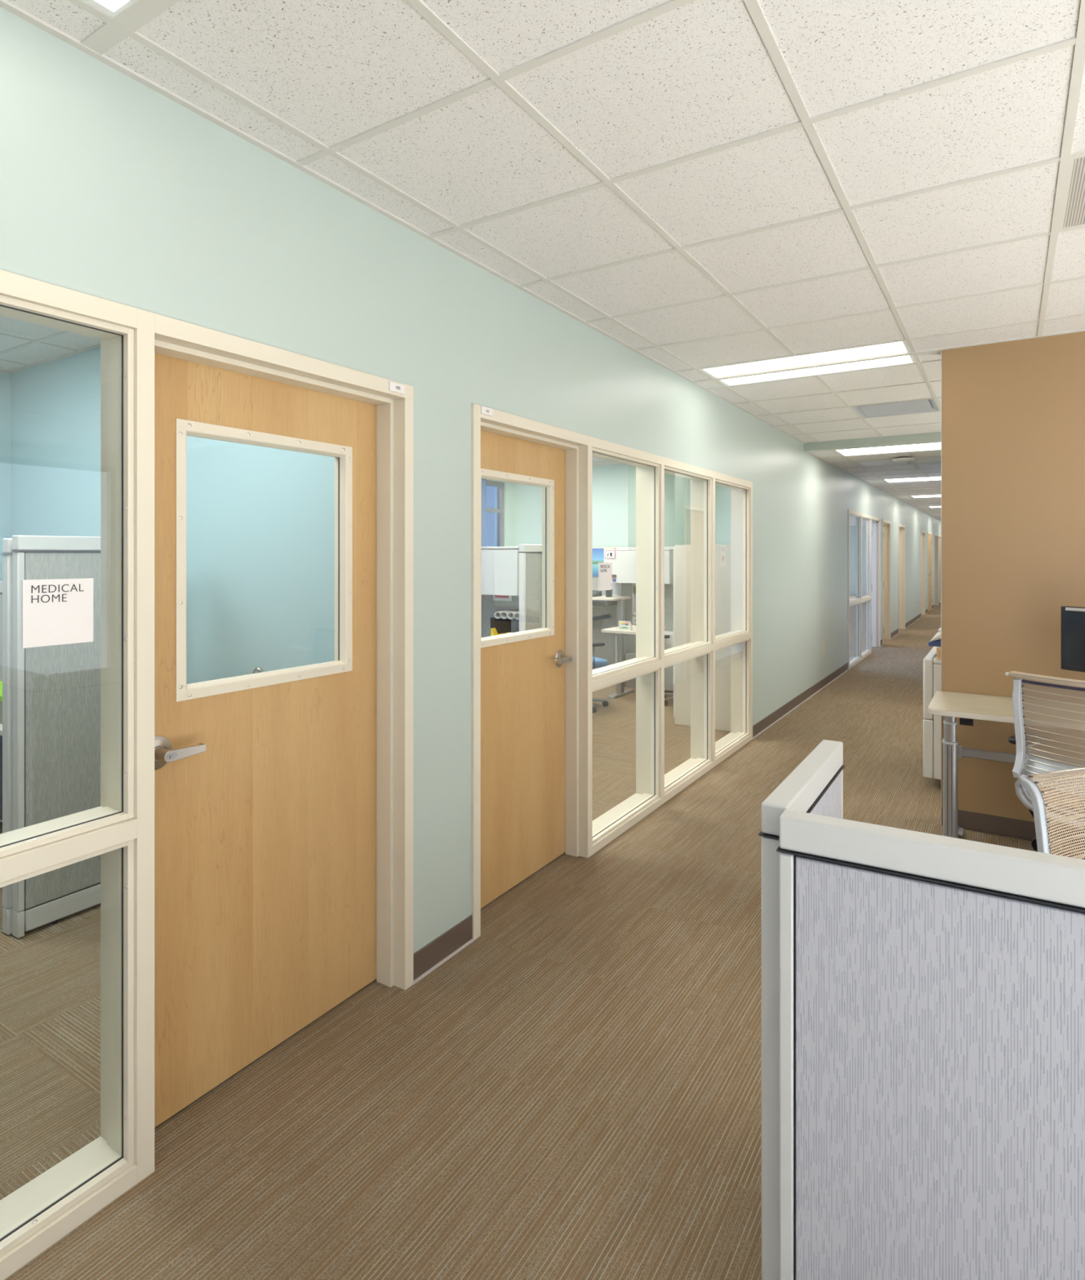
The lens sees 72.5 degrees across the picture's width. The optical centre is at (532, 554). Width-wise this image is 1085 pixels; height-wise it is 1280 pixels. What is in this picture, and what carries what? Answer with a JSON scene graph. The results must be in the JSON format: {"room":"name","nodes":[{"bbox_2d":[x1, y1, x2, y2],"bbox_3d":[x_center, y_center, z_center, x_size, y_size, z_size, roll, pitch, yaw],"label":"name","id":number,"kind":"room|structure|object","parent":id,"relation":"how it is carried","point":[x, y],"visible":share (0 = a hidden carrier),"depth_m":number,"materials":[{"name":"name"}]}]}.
{"room":"hospital interior","nodes":[
{"label":"hospital interior","id":0,"kind":"room"},
{"bbox_2d":[0,370,11,581],"bbox_3d":[-4.653,0.093,3.002,0.120,2.950,4.538,0,0,33],"label":"wall","id":1,"kind":"structure","parent":0,"point":[5,377],"depth_m":4.80,"materials":[{"name":"teal paint"}]},
{"bbox_2d":[0,315,100,373],"bbox_3d":[-3.135,-1.258,2.026,3.490,0.142,4.418,0,0,33],"label":"ceiling","id":2,"kind":"structure","parent":0,"point":[24,344],"depth_m":4.19,"materials":[{"name":"tile"}]},
{"bbox_2d":[11,346,334,684],"bbox_3d":[-1.907,0.093,3.935,3.490,2.950,0.122,0,0,33],"label":"wall","id":3,"kind":"structure","parent":0,"point":[260,520],"depth_m":3.60,"materials":[{"name":"teal paint"}]},
{"bbox_2d":[252,666,263,673],"bbox_3d":[-1.288,0.556,3.445,0.060,0.060,0.032,0,0,33],"label":"door stop","id":4,"kind":"object","parent":3,"relation":"attached to","point":[258,669],"visible":0.44,"depth_m":3.44,"materials":[{"name":"silver metal"}]},
{"bbox_2d":[0,6,941,953],"bbox_3d":[5.529,0.093,12.138,0.150,2.950,35.600,0,0,33],"label":"wall","id":5,"kind":"structure","parent":0,"point":[113,188],"depth_m":2.78,"materials":[{"name":"green paint"}]},
{"bbox_2d":[0,269,154,1279],"bbox_3d":[-1.316,0.477,1.488,0.174,2.182,1.041,0,0,33],"label":"window","id":6,"kind":"structure","parent":5,"relation":"in","point":[37,1215],"depth_m":1.85,"materials":[{"name":"beige wood"}]},
{"bbox_2d":[22,577,93,648],"bbox_3d":[-1.103,0.134,1.720,0.005,0.153,0.152,0,0,33],"label":"room sign","id":7,"kind":"object","parent":6,"relation":"attached to","point":[55,611],"visible":1,"depth_m":1.72,"materials":[{"name":"white"}]},
{"bbox_2d":[154,313,413,1128],"bbox_3d":[-0.795,0.477,2.350,0.230,2.182,0.972,0,0,33],"label":"door","id":8,"kind":"structure","parent":5,"relation":"in","point":[283,798],"depth_m":2.35,"materials":[{"name":"beige wood"}]},
{"bbox_2d":[388,381,404,394],"bbox_3d":[-0.481,-0.591,2.620,0.007,0.032,0.077,0,0,33],"label":"number sign","id":9,"kind":"object","parent":8,"relation":"attached to","point":[393,386],"visible":1,"depth_m":2.62,"materials":[{"name":"white plastic"}]},
{"bbox_2d":[471,403,587,939],"bbox_3d":[-0.075,0.477,3.470,0.230,2.182,0.969,0,0,33],"label":"door","id":10,"kind":"structure","parent":5,"relation":"in","point":[525,684],"depth_m":3.54,"materials":[{"name":"beige wood"}]},
{"bbox_2d":[480,405,493,416],"bbox_3d":[-0.192,-0.596,3.071,0.007,0.031,0.077,0,0,33],"label":"number sign","id":11,"kind":"object","parent":10,"relation":"attached to","point":[486,411],"visible":1,"depth_m":3.07,"materials":[{"name":"white plastic"}]},
{"bbox_2d":[578,435,752,857],"bbox_3d":[1.001,0.477,5.094,0.174,2.182,2.927,0,0,33],"label":"window","id":12,"kind":"structure","parent":5,"relation":"in","point":[654,788],"depth_m":4.70,"materials":[{"name":"beige metal"}]},
{"bbox_2d":[598,562,611,591],"bbox_3d":[0.397,0.120,4.053,0.005,0.152,0.152,0,0,33],"label":"room sign","id":13,"kind":"object","parent":12,"relation":"attached to","point":[604,568],"visible":1,"depth_m":4.04,"materials":[{"name":"white paper"}]},
{"bbox_2d":[413,601,938,984],"bbox_3d":[5.598,1.516,12.093,0.014,0.103,35.600,0,0,33],"label":"baseboard","id":14,"kind":"structure","parent":5,"relation":"attached to","point":[430,957],"depth_m":2.95,"materials":[{"name":"brown plastic"}]},
{"bbox_2d":[848,509,871,669],"bbox_3d":[4.767,0.477,10.952,0.174,2.182,2.000,0,0,33],"label":"window","id":15,"kind":"structure","parent":5,"relation":"in","point":[860,525],"depth_m":10.91,"materials":[{"name":"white glass"}]},
{"bbox_2d":[871,515,879,647],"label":"door","id":16,"kind":"structure","parent":5,"relation":"in","point":[875,521],"depth_m":12.54,"materials":[{"name":"beige wood"}]},
{"bbox_2d":[897,523,905,629],"bbox_3d":[7.484,0.477,15.179,0.174,2.182,1.064,0,0,33],"label":"door","id":17,"kind":"structure","parent":5,"relation":"in","point":[901,528],"depth_m":15.56,"materials":[{"name":"beige wood"}]},
{"bbox_2d":[920,529,924,617],"bbox_3d":[9.920,0.477,18.968,0.174,2.182,1.054,0,0,33],"label":"door","id":18,"kind":"structure","parent":5,"relation":"in","point":[922,532],"depth_m":19.34,"materials":[{"name":"beige wood"}]},
{"bbox_2d":[927,531,931,612],"bbox_3d":[10.957,0.477,20.536,0.224,2.182,1.194,0,0,33],"label":"door","id":19,"kind":"structure","parent":5,"relation":"in","point":[929,534],"depth_m":20.45,"materials":[{"name":"beige wood"}]},
{"bbox_2d":[933,533,937,604],"bbox_3d":[12.140,0.477,22.421,0.174,2.182,1.344,0,0,33],"label":"door","id":20,"kind":"structure","parent":5,"relation":"in","point":[935,536],"depth_m":22.91,"materials":[{"name":"beige wood"}]},
{"bbox_2d":[938,534,941,603],"bbox_3d":[12.897,0.477,23.599,0.174,2.182,0.944,0,0,33],"label":"door","id":21,"kind":"structure","parent":5,"relation":"in","point":[940,536],"depth_m":23.93,"materials":[{"name":"beige wood"}]},
{"bbox_2d":[486,479,515,546],"bbox_3d":[-1.408,0.093,8.567,0.120,2.950,8.330,0,0,33],"label":"wall","id":22,"kind":"structure","parent":0,"point":[509,487],"depth_m":10.15,"materials":[{"name":"green paint"}]},
{"bbox_2d":[481,478,486,546],"bbox_3d":[-0.824,-0.157,9.291,0.040,1.750,0.740,0,0,33],"label":"window blind","id":23,"kind":"object","parent":22,"relation":"attached to","point":[483,480],"visible":0.04,"depth_m":9.54,"materials":[{"name":"blue"}]},
{"bbox_2d":[486,480,504,546],"bbox_3d":[-1.798,-0.107,7.979,0.080,1.750,5.080,0,0,33],"label":"window","id":24,"kind":"structure","parent":22,"relation":"in","point":[495,490],"depth_m":9.98,"materials":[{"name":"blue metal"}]},
{"bbox_2d":[0,603,1084,1279],"bbox_3d":[5.311,1.593,12.278,7.470,0.050,35.600,0,0,33],"label":"floor","id":25,"kind":"structure","parent":0,"point":[575,1092],"depth_m":2.20,"materials":[{"name":"carpet"}]},
{"bbox_2d":[0,581,2,823],"bbox_3d":[-3.251,0.863,4.415,0.678,1.410,0.060,0,0,33],"label":"panel","id":26,"kind":"object","parent":25,"relation":"on","point":[1,582],"visible":0.02,"depth_m":4.27,"materials":[{"name":"grey"}]},
{"bbox_2d":[0,723,2,820],"bbox_3d":[-2.998,1.196,3.995,1.550,0.745,0.340,0,0,33],"label":"office desk","id":27,"kind":"object","parent":25,"relation":"on","point":[1,725],"visible":0.02,"depth_m":4.09,"materials":[{"name":"beige"}]},
{"bbox_2d":[0,681,2,724],"bbox_3d":[-2.679,0.754,3.779,0.580,0.135,0.220,0,0,33],"label":"document tray","id":28,"kind":"object","parent":27,"relation":"on","point":[1,682],"visible":0.02,"depth_m":3.59,"materials":[{"name":"green"}]},
{"bbox_2d":[0,701,2,724],"bbox_3d":[-2.679,0.767,3.779,0.580,0.110,0.220,0,0,33],"label":"tray","id":29,"kind":"object","parent":28,"relation":"on","point":[1,702],"depth_m":3.58,"materials":[{"name":"beige"}]},
{"bbox_2d":[0,723,2,735],"bbox_3d":[-2.998,0.838,3.995,1.550,0.030,0.340,0,0,33],"label":"countertop","id":30,"kind":"structure","parent":27,"relation":"on","point":[1,725],"depth_m":3.48,"materials":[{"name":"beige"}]},
{"bbox_2d":[0,537,100,934],"bbox_3d":[-1.996,0.750,3.322,0.060,1.635,0.668,0,0,33],"label":"panel","id":31,"kind":"object","parent":25,"relation":"on","point":[7,909],"visible":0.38,"depth_m":3.04,"materials":[{"name":"grey"}]},
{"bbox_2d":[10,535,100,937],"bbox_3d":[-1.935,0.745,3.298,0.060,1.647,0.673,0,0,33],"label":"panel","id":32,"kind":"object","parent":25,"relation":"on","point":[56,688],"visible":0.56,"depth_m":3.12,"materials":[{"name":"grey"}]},
{"bbox_2d":[481,594,519,637],"bbox_3d":[-0.669,0.768,6.833,1.868,1.600,0.060,0,0,33],"label":"panel","id":33,"kind":"object","parent":25,"relation":"on","point":[489,606],"visible":0.02,"depth_m":6.61,"materials":[{"name":"grey"}]},
{"bbox_2d":[493,595,511,600],"bbox_3d":[-0.269,0.363,6.529,0.200,0.090,0.005,0,0,33],"label":"posted notice","id":34,"kind":"object","parent":33,"relation":"attached to","point":[496,597],"visible":0.61,"depth_m":6.53,"materials":[{"name":"white paper"}]},
{"bbox_2d":[494,595,508,598],"bbox_3d":[-0.275,0.363,6.530,0.150,0.040,0.001,0,0,33],"label":"print","id":35,"kind":"object","parent":34,"relation":"attached to","point":[495,596],"depth_m":6.53,"materials":[{"name":"red"}]},
{"bbox_2d":[518,544,542,631],"bbox_3d":[0.152,0.743,6.262,0.060,1.650,0.908,0,0,33],"label":"panel","id":36,"kind":"object","parent":25,"relation":"on","point":[530,555],"visible":0.16,"depth_m":5.95,"materials":[{"name":"grey"}]},
{"bbox_2d":[481,546,519,595],"bbox_3d":[-0.660,0.134,6.490,1.545,0.395,0.416,0,0,33],"label":"bin","id":37,"kind":"object","parent":36,"relation":"attached to","point":[500,565],"visible":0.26,"depth_m":5.99,"materials":[{"name":"grey"}]},
{"bbox_2d":[591,642,608,712],"bbox_3d":[0.449,1.066,7.557,0.623,1.003,0.650,0,0,-27],"label":"chair","id":38,"kind":"object","parent":25,"relation":"on","point":[596,662],"visible":0.14,"depth_m":7.41,"materials":[{"name":"blue"}]},
{"bbox_2d":[591,595,631,686],"bbox_3d":[0.668,1.038,9.045,1.015,1.060,0.500,0,0,33],"label":"desk","id":39,"kind":"object","parent":25,"relation":"on","point":[602,600],"visible":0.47,"depth_m":8.75,"materials":[{"name":"beige"}]},
{"bbox_2d":[591,590,601,596],"bbox_3d":[0.718,0.466,8.989,0.180,0.085,0.180,0,0,33],"label":"desk phone","id":40,"kind":"object","parent":39,"relation":"on","point":[594,593],"visible":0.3,"depth_m":8.95,"materials":[{"name":"grey plastic"}]},
{"bbox_2d":[591,600,617,605],"bbox_3d":[0.670,0.572,8.925,0.650,0.063,0.300,0,0,33],"label":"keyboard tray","id":41,"kind":"object","parent":39,"relation":"on","point":[594,602],"depth_m":8.69,"materials":[{"name":"plastic"}]},
{"bbox_2d":[605,583,612,597],"bbox_3d":[0.909,0.428,8.843,0.084,0.161,0.084,0,0,33],"label":"pen cup","id":42,"kind":"object","parent":39,"relation":"on","point":[608,593],"visible":0.62,"depth_m":8.81,"materials":[{"name":"grey plastic"}]},
{"bbox_2d":[591,595,631,600],"bbox_3d":[0.661,0.523,9.050,1.000,0.030,0.500,0,0,33],"label":"countertop","id":43,"kind":"structure","parent":39,"relation":"on","point":[602,597],"depth_m":8.71,"materials":[{"name":"beige laminate"}]},
{"bbox_2d":[625,650,635,688],"bbox_3d":[1.249,1.368,8.826,0.190,0.400,0.300,0,0,33],"label":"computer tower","id":44,"kind":"object","parent":25,"relation":"on","point":[632,682],"visible":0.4,"depth_m":8.72,"materials":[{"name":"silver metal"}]},
{"bbox_2d":[591,546,673,670],"bbox_3d":[1.095,0.738,9.170,2.308,1.660,0.060,0,0,33],"label":"panel","id":45,"kind":"object","parent":25,"relation":"on","point":[603,617],"visible":0.02,"depth_m":9.21,"materials":[{"name":"grey"}]},
{"bbox_2d":[591,548,604,576],"bbox_3d":[0.806,0.101,9.317,0.195,0.355,0.003,0,0,33],"label":"poster","id":46,"kind":"object","parent":45,"relation":"attached to","point":[597,554],"visible":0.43,"depth_m":9.32,"materials":[{"name":"blue paper"}]},
{"bbox_2d":[611,582,621,595],"bbox_3d":[1.017,0.423,9.169,0.170,0.250,0.004,0,0,33],"label":"list","id":47,"kind":"object","parent":45,"relation":"attached to","point":[616,587],"visible":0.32,"depth_m":9.15,"materials":[{"name":"white paper"}]},
{"bbox_2d":[612,546,632,549],"bbox_3d":[1.104,-0.067,9.118,0.270,0.045,0.004,0,0,33],"label":"poster","id":48,"kind":"object","parent":45,"relation":"attached to","point":[614,548],"visible":0.64,"depth_m":9.12,"materials":[{"name":"beige paper"}]},
{"bbox_2d":[631,616,635,625],"bbox_3d":[1.367,0.833,8.944,0.360,0.150,0.004,0,0,33],"label":"list","id":49,"kind":"object","parent":45,"relation":"attached to","point":[633,618],"visible":0.23,"depth_m":9.03,"materials":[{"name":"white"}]},
{"bbox_2d":[631,583,635,614],"bbox_3d":[1.383,0.548,8.934,0.400,0.380,0.004,0,0,33],"label":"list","id":50,"kind":"object","parent":45,"relation":"attached to","point":[633,585],"visible":0.27,"depth_m":9.03,"materials":[{"name":"white paper"}]},
{"bbox_2d":[603,549,673,584],"bbox_3d":[1.289,0.139,8.815,0.850,0.402,0.296,0,0,33],"label":"bin","id":51,"kind":"object","parent":45,"relation":"attached to","point":[624,565],"visible":0.56,"depth_m":8.74,"materials":[{"name":"grey"}]},
{"bbox_2d":[604,551,615,558],"bbox_3d":[0.925,-0.001,8.863,0.135,0.088,0.004,0,0,33],"label":"snapshot","id":52,"kind":"object","parent":51,"relation":"attached to","point":[608,554],"visible":1,"depth_m":8.86,"materials":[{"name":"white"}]},
{"bbox_2d":[611,573,617,582],"bbox_3d":[0.940,0.283,8.854,0.150,0.105,0.004,0,0,33],"label":"snapshot","id":53,"kind":"object","parent":51,"relation":"attached to","point":[614,576],"visible":0.43,"depth_m":8.83,"materials":[{"name":"white"}]},
{"bbox_2d":[600,625,666,699],"bbox_3d":[1.117,1.190,8.150,0.500,0.755,0.620,0,0,33],"label":"side table","id":54,"kind":"object","parent":25,"relation":"on","point":[620,633],"visible":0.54,"depth_m":8.18,"materials":[{"name":"beige"}]},
{"bbox_2d":[618,620,632,631],"bbox_3d":[0.997,0.763,7.953,0.140,0.100,0.061,0,0,33],"label":"tent card","id":55,"kind":"object","parent":54,"relation":"on","point":[623,625],"visible":1,"depth_m":7.92,"materials":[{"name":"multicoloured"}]},
{"bbox_2d":[664,631,673,691],"bbox_3d":[1.538,1.228,8.583,0.380,0.640,0.376,0,0,33],"label":"pedestal","id":56,"kind":"object","parent":25,"relation":"on","point":[668,642],"visible":0.02,"depth_m":8.36,"materials":[{"name":"white"}]},
{"bbox_2d":[664,635,673,706],"bbox_3d":[1.625,1.066,7.804,0.650,1.003,0.623,0,0,43],"label":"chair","id":57,"kind":"object","parent":25,"relation":"on","point":[665,636],"visible":0.12,"depth_m":7.89,"materials":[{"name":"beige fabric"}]},
{"bbox_2d":[673,544,730,731],"bbox_3d":[1.668,0.741,6.871,0.620,1.655,0.460,0,0,33],"label":"storage cabinet","id":58,"kind":"object","parent":25,"relation":"on","point":[682,553],"visible":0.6,"depth_m":6.75,"materials":[{"name":"beige metal"}]},
{"bbox_2d":[758,739,844,1279],"bbox_3d":[0.651,1.033,1.717,0.086,1.070,0.617,0,0,32],"label":"panel","id":59,"kind":"object","parent":25,"relation":"on","point":[815,786],"visible":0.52,"depth_m":1.48,"materials":[{"name":"grey"}]},
{"bbox_2d":[776,809,1084,1279],"bbox_3d":[1.062,1.033,1.085,1.358,1.070,0.060,0,0,31],"label":"panel","id":60,"kind":"object","parent":25,"relation":"on","point":[931,987],"visible":1,"depth_m":1.28,"materials":[{"name":"grey fabric"}]},
{"bbox_2d":[923,626,941,779],"bbox_3d":[3.134,1.018,5.194,0.620,1.099,0.972,0,0,33],"label":"panel","id":61,"kind":"object","parent":25,"relation":"on","point":[931,666],"visible":0.26,"depth_m":4.95,"materials":[{"name":"white"}]},
{"bbox_2d":[936,647,941,659],"bbox_3d":[2.773,0.660,4.901,0.170,0.078,0.046,0,0,33],"label":"carton","id":62,"kind":"object","parent":61,"relation":"on","point":[938,649],"visible":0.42,"depth_m":4.92,"materials":[{"name":"brown cardboard"}]},
{"bbox_2d":[927,690,1084,838],"bbox_3d":[2.919,1.178,3.574,1.750,0.772,0.600,0,0,33],"label":"desk","id":63,"kind":"object","parent":25,"relation":"on","point":[966,707],"visible":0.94,"depth_m":4.01,"materials":[{"name":"beige laminate"}]},
{"bbox_2d":[959,717,973,725],"bbox_3d":[2.194,0.841,3.740,0.060,0.039,0.055,0,0,33],"label":"switch","id":64,"kind":"object","parent":63,"relation":"attached to","point":[962,721],"depth_m":3.72,"materials":[{"name":"black plastic"}]},
{"bbox_2d":[928,690,1084,724],"bbox_3d":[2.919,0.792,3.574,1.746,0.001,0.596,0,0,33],"label":"countertop","id":65,"kind":"structure","parent":63,"relation":"on","point":[1002,706],"depth_m":3.89,"materials":[{"name":"laminate"}]},
{"bbox_2d":[1060,605,1084,672],"bbox_3d":[2.810,0.528,3.543,0.200,0.528,0.524,0,0,-23],"label":"computer monitor","id":66,"kind":"object","parent":63,"relation":"on","point":[1072,618],"visible":1,"depth_m":3.72,"materials":[{"name":"black plastic"}]},
{"bbox_2d":[1004,671,1084,831],"bbox_3d":[2.529,1.046,3.282,0.662,1.042,0.694,0,0,-33],"label":"office chair","id":67,"kind":"object","parent":25,"relation":"on","point":[1028,761],"visible":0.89,"depth_m":3.25,"materials":[{"name":"silver metal"}]},
{"bbox_2d":[1014,767,1084,859],"bbox_3d":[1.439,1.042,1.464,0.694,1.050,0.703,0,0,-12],"label":"office chair","id":68,"kind":"object","parent":25,"relation":"on","point":[1027,791],"visible":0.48,"depth_m":1.71,"materials":[{"name":"beige fabric"}]},
{"bbox_3d":[-0.689,1.196,6.458,1.530,0.745,0.520,0,0,33],"label":"office desk","id":69,"kind":"object","parent":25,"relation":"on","visible":0},
{"bbox_2d":[490,627,505,635],"bbox_3d":[-0.234,0.715,6.112,0.160,0.215,0.171,0,0,33],"label":"box","id":70,"kind":"object","parent":69,"relation":"on","point":[493,631],"visible":0.1,"depth_m":6.09,"materials":[{"name":"yellow"}]},
{"bbox_2d":[490,617,515,633],"bbox_3d":[-0.132,0.674,6.207,0.340,0.296,0.300,0,0,33],"label":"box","id":71,"kind":"object","parent":69,"relation":"on","point":[501,625],"visible":0.17,"depth_m":6.29,"materials":[{"name":"black"}]},
{"bbox_2d":[493,608,519,618],"bbox_3d":[-0.203,0.495,6.188,0.060,0.060,0.330,0,0,33],"label":"paper roll","id":72,"kind":"object","parent":71,"relation":"on","point":[497,614],"visible":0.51,"depth_m":6.09,"materials":[{"name":"white paper"}]},
{"bbox_2d":[500,609,519,618],"bbox_3d":[-0.148,0.495,6.152,0.060,0.060,0.330,0,0,33],"label":"paper roll","id":73,"kind":"object","parent":71,"relation":"on","point":[504,615],"visible":0.45,"depth_m":6.04,"materials":[{"name":"white paper"}]},
{"bbox_2d":[507,611,519,619],"bbox_3d":[-0.092,0.495,6.116,0.060,0.060,0.330,0,0,33],"label":"paper roll","id":74,"kind":"object","parent":71,"relation":"on","point":[510,615],"visible":0.36,"depth_m":6.01,"materials":[{"name":"white paper"}]},
{"bbox_2d":[514,612,519,619],"bbox_3d":[-0.037,0.495,6.081,0.060,0.060,0.330,0,0,33],"label":"paper roll","id":75,"kind":"object","parent":71,"relation":"on","point":[517,614],"visible":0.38,"depth_m":5.97,"materials":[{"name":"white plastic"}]},
{"bbox_2d":[0,0,1084,443],"bbox_3d":[2.421,-1.258,0.691,7.000,0.142,12.780,0,0,33],"label":"ceiling","id":76,"kind":"structure","parent":0,"point":[695,185],"depth_m":2.17,"materials":[{"name":"tile"}]},
{"bbox_2d":[84,0,137,17],"bbox_3d":[-0.582,-1.225,1.083,1.193,0.068,0.584,0,0,33],"label":"ceiling light","id":77,"kind":"object","parent":76,"relation":"attached to","point":[113,8],"visible":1,"depth_m":1.61,"materials":[{"name":"white plastic"}]},
{"bbox_2d":[699,340,916,386],"bbox_3d":[1.725,-1.225,4.673,1.193,0.068,0.584,0,0,33],"label":"ceiling light","id":78,"kind":"object","parent":76,"relation":"attached to","point":[896,347],"visible":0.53,"depth_m":4.70,"materials":[{"name":"white plastic"}]},
{"bbox_2d":[803,431,941,451],"bbox_3d":[5.854,-1.208,6.032,7.000,0.202,0.080,0,0,33],"label":"bulkhead","id":79,"kind":"object","parent":76,"relation":"attached to","point":[935,437],"visible":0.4,"depth_m":7.52,"materials":[{"name":"green paint"}]},
{"bbox_2d":[851,398,939,417],"bbox_3d":[2.970,-1.220,6.046,0.586,0.059,0.586,0,0,33],"label":"ceiling vent","id":80,"kind":"object","parent":76,"relation":"in","point":[926,405],"visible":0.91,"depth_m":6.04,"materials":[{"name":"silver metal"}]},
{"bbox_2d":[1058,155,1084,230],"bbox_3d":[2.018,-1.200,2.310,0.586,0.019,0.586,0,0,33],"label":"ceiling vent","id":81,"kind":"object","parent":76,"relation":"in","point":[1073,212],"visible":0.76,"depth_m":2.47,"materials":[{"name":"metal"}]},
{"bbox_2d":[515,463,684,546],"bbox_3d":[1.031,0.093,10.660,1.720,2.950,2.050,0,0,33],"label":"wall","id":82,"kind":"structure","parent":0,"point":[613,486],"depth_m":9.58,"materials":[{"name":"green paint"}]},
{"bbox_2d":[591,455,624,466],"bbox_3d":[0.228,-1.214,7.515,3.770,0.142,8.210,0,0,33],"label":"ceiling","id":83,"kind":"structure","parent":0,"point":[596,461],"depth_m":9.20,"materials":[{"name":"tile"}]},
{"bbox_2d":[684,477,730,545],"bbox_3d":[3.139,0.093,10.453,2.050,2.950,0.120,0,0,33],"label":"wall","id":84,"kind":"structure","parent":0,"point":[722,495],"depth_m":10.68,"materials":[{"name":"green paint"}]},
{"bbox_2d":[804,441,941,520],"bbox_3d":[9.575,-1.176,16.895,1.512,0.142,22.220,0,0,33],"label":"ceiling","id":85,"kind":"structure","parent":0,"point":[926,464],"depth_m":10.05,"materials":[{"name":"tile"}]},
{"bbox_2d":[853,459,912,466],"bbox_3d":[4.249,-1.137,8.959,0.586,0.059,0.586,0,0,33],"label":"ceiling vent","id":86,"kind":"object","parent":85,"relation":"in","point":[877,463],"visible":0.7,"depth_m":9.00,"materials":[{"name":"silver metal"}]},
{"bbox_2d":[833,442,941,456],"bbox_3d":[3.846,-1.143,7.769,1.193,0.068,0.584,0,0,33],"label":"ceiling light","id":87,"kind":"object","parent":85,"relation":"attached to","point":[936,446],"visible":0.34,"depth_m":7.91,"materials":[{"name":"white plastic"}]},
{"bbox_2d":[892,457,914,462],"bbox_3d":[4.236,-1.088,8.452,0.230,0.038,0.230,0,0,33],"label":"smoke detector","id":88,"kind":"object","parent":85,"relation":"attached to","point":[900,459],"visible":1,"depth_m":8.38,"materials":[{"name":"white plastic"}]},
{"bbox_2d":[882,476,941,482],"bbox_3d":[5.824,-1.143,10.845,1.193,0.068,0.584,0,0,33],"label":"ceiling light","id":89,"kind":"object","parent":85,"relation":"attached to","point":[931,478],"visible":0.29,"depth_m":11.07,"materials":[{"name":"white plastic"}]},
{"bbox_2d":[911,494,941,497],"bbox_3d":[7.802,-1.143,13.922,1.193,0.068,0.584,0,0,33],"label":"ceiling light","id":90,"kind":"object","parent":85,"relation":"attached to","point":[935,495],"visible":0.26,"depth_m":14.24,"materials":[{"name":"white plastic"}]},
{"bbox_2d":[928,506,941,507],"bbox_3d":[9.779,-1.143,16.999,1.193,0.068,0.584,0,0,33],"label":"ceiling light","id":91,"kind":"object","parent":85,"relation":"attached to","point":[929,506],"visible":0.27,"depth_m":17.33,"materials":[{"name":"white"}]},
{"bbox_2d":[941,331,1084,822],"bbox_3d":[4.758,0.093,2.839,5.591,2.950,0.145,0,0,33],"label":"wall","id":92,"kind":"structure","parent":0,"point":[1013,412],"depth_m":4.12,"materials":[{"name":"paint"}]},
{"bbox_2d":[941,807,1084,850],"bbox_3d":[4.676,1.516,2.801,5.488,0.103,0.017,0,0,33],"label":"baseboard","id":93,"kind":"structure","parent":92,"relation":"attached to","point":[967,820],"depth_m":4.14,"materials":[{"name":"brown plastic"}]},
{"bbox_3d":[4.425,0.093,13.786,3.490,2.950,0.120,0,0,33],"label":"wall","id":94,"kind":"structure","parent":0,"visible":0},
{"bbox_2d":[882,519,890,644],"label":"door","id":95,"kind":"structure","parent":94,"relation":"in","point":[886,524],"depth_m":13.63,"materials":[{"name":"beige wood"}]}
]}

